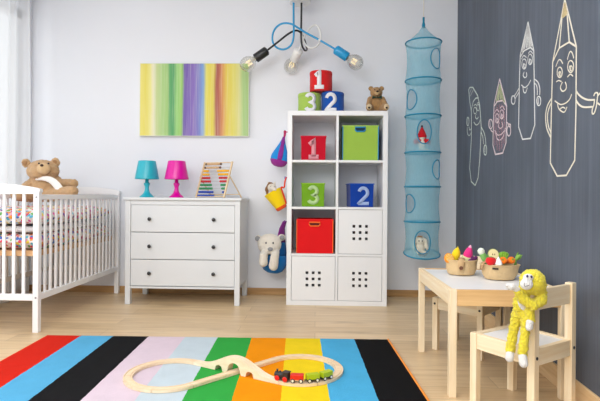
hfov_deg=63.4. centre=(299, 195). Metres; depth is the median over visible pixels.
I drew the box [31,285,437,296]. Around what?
baseboard
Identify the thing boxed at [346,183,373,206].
storage box
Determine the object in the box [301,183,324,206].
storage box
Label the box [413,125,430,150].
doll
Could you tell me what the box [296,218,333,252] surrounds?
crate
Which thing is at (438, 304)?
child chair
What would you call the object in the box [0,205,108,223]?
quilt
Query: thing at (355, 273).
cube shelf
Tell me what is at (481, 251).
leeks
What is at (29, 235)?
mattress
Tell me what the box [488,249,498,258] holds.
apple
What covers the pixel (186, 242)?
dresser
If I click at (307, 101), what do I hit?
box
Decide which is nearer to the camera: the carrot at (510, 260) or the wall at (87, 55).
the carrot at (510, 260)
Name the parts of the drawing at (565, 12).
arm, arm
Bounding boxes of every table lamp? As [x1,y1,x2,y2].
[135,160,166,196]
[164,160,188,197]
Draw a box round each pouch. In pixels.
[263,220,286,273]
[265,176,286,210]
[270,130,287,166]
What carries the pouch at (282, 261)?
hanging from the cube shelf
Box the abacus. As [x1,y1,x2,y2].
[195,161,241,197]
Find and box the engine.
[274,369,290,381]
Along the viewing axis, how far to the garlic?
2.25 m
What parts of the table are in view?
leg, leg, leg, leg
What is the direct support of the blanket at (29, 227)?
on the mattress
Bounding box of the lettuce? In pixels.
[499,251,508,264]
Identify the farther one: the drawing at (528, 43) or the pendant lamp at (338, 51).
the pendant lamp at (338, 51)
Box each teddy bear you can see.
[10,158,78,202]
[255,233,285,270]
[366,86,388,110]
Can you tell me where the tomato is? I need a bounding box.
[485,257,495,264]
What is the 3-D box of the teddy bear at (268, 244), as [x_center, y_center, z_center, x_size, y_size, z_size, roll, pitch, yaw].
[-0.241,0.447,3.850,0.244,0.295,0.237,0,0,2]
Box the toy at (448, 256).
[444,253,453,262]
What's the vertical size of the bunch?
0.072 m
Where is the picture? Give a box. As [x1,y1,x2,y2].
[139,63,249,136]
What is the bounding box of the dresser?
[123,197,248,305]
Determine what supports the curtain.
hanging from the wall at (30, 0)
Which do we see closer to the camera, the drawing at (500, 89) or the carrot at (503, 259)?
the carrot at (503, 259)
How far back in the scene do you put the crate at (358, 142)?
3.73 m
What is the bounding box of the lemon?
[452,247,459,259]
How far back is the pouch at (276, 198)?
3.88 m
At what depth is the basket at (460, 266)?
2.39 m
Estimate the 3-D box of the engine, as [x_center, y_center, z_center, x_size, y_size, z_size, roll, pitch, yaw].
[-0.077,0.785,2.130,0.071,0.046,0.034,0,0,27]
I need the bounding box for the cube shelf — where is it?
[286,111,387,305]
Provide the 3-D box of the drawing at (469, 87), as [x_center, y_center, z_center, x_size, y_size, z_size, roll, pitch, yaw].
[1.261,-0.446,3.483,0.001,0.750,0.527,0,0,5]
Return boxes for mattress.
[0,225,111,248]
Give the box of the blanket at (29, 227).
[0,220,108,231]
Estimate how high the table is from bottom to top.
0.450 m
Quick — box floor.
[0,291,563,400]
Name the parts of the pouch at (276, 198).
panel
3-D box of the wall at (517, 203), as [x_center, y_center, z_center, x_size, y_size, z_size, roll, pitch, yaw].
[1.179,-0.428,1.712,0.120,2.545,4.711,0,0,5]
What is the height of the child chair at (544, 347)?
0.505 m
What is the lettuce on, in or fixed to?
in the basket at (507, 271)
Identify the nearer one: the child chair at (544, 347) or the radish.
the child chair at (544, 347)
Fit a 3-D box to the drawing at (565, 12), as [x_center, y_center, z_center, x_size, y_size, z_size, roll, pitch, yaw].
[1.145,-0.473,2.042,0.001,0.775,0.534,0,0,5]
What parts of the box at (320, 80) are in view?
lid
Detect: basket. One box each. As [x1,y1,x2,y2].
[446,257,477,274]
[479,261,520,279]
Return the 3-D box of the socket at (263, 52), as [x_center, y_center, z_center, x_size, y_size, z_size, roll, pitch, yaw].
[-0.311,-1.129,3.883,0.131,0.120,0.074,0,0,2]
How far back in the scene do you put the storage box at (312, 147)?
3.75 m
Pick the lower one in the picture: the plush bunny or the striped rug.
the striped rug
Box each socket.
[253,47,268,61]
[290,47,302,62]
[333,46,349,60]
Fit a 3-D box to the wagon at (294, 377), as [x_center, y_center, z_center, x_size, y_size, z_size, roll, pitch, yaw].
[-0.017,0.791,2.112,0.066,0.036,0.034,0,0,5]
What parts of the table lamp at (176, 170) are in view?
lamp shade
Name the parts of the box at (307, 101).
lid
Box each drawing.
[466,87,486,185]
[488,79,510,154]
[511,22,540,139]
[545,0,599,176]
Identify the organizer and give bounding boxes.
[403,0,441,259]
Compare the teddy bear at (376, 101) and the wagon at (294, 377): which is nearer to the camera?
the wagon at (294, 377)
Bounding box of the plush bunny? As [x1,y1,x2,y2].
[412,236,427,253]
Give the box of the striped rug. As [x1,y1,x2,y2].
[0,335,429,400]
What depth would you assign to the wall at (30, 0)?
4.17 m
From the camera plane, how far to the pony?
3.91 m
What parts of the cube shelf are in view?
panel, door, panel, panel, door, door, panel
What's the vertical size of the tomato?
0.042 m
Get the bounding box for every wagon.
[289,373,303,383]
[304,372,319,382]
[319,369,332,380]
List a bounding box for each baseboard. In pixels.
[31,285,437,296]
[476,313,599,400]
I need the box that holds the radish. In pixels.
[462,245,472,260]
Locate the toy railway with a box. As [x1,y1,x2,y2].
[123,354,342,392]
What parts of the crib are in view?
rail, rail, headboard rail, rail, leg, leg, rail, rail, rail, headboard rail, leg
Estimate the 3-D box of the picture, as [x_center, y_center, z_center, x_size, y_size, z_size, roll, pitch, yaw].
[-0.892,-0.812,4.114,0.930,0.618,0.036,0,0,2]
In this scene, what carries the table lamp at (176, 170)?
on the dresser
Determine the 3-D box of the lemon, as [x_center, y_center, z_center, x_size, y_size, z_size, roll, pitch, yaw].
[0.790,0.295,2.465,0.044,0.081,0.042,0,0,2]
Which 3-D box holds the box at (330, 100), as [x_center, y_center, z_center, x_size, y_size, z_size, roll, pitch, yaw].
[0.257,-0.733,3.836,0.182,0.164,0.185,0,0,2]
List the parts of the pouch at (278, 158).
panel, strap panel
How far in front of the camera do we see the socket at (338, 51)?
3.78 m
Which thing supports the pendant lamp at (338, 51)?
hanging from the ceiling
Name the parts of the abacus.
prop leg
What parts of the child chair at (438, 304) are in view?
leg, seat rail, leg, rail, leg, rail, leg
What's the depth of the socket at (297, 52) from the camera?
3.90 m
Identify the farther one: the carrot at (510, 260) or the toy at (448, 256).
the toy at (448, 256)
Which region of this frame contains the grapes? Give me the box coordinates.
[468,256,477,260]
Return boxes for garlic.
[495,256,501,265]
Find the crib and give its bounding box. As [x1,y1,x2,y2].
[0,183,120,332]
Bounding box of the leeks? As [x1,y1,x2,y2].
[477,248,488,263]
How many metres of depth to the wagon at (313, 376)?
2.11 m
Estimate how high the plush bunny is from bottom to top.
0.138 m
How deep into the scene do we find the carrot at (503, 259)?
2.26 m
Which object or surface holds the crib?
on the floor
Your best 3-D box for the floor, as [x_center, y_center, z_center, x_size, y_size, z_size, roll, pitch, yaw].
[-0.572,0.861,1.830,3.950,0.060,4.820,0,0,2]
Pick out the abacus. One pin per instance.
(231, 162)
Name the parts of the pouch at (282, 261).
panel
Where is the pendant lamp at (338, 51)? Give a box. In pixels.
[240,0,363,73]
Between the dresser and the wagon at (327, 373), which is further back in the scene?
the dresser
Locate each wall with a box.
[29,0,31,284]
[30,0,457,289]
[456,0,599,396]
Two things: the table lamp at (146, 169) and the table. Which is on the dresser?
the table lamp at (146, 169)
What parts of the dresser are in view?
leg, leg, rail, rail, drawer, drawer, drawer, panel, leg, panel, leg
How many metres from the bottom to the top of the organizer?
2.171 m
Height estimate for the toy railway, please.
0.075 m
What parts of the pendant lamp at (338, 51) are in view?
bulb glass, arm, bulb glass, arm, arm, bulb glass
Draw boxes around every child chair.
[432,255,502,360]
[470,282,575,400]
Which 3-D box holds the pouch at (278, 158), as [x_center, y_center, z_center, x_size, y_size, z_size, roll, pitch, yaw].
[-0.164,-0.382,3.926,0.152,0.298,0.127,0,0,2]
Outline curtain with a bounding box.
[0,0,30,303]
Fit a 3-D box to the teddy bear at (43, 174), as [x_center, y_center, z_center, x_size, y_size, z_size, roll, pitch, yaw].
[-1.879,-0.121,3.668,0.487,0.345,0.340,0,0,-5]
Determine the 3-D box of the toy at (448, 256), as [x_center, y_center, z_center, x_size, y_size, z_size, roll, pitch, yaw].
[0.748,0.312,2.437,0.051,0.050,0.043,0,0,2]
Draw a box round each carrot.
[500,257,506,263]
[506,257,514,263]
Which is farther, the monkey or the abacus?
the abacus
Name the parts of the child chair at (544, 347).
leg, seat rail, rail, leg, seat, leg, rail, seat rail, rail, leg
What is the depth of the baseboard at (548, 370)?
2.16 m
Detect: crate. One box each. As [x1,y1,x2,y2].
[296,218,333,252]
[341,125,378,159]
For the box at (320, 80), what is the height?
0.164 m
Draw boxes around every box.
[298,92,320,110]
[300,136,325,159]
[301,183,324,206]
[310,69,331,93]
[321,91,343,110]
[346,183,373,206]
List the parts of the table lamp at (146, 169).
lamp shade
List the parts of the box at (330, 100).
lid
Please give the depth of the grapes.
2.42 m
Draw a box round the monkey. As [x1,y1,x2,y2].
[505,269,547,367]
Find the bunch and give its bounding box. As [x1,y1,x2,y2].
[514,253,521,264]
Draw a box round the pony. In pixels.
[265,181,275,194]
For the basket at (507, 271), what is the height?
0.086 m
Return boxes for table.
[418,268,564,399]

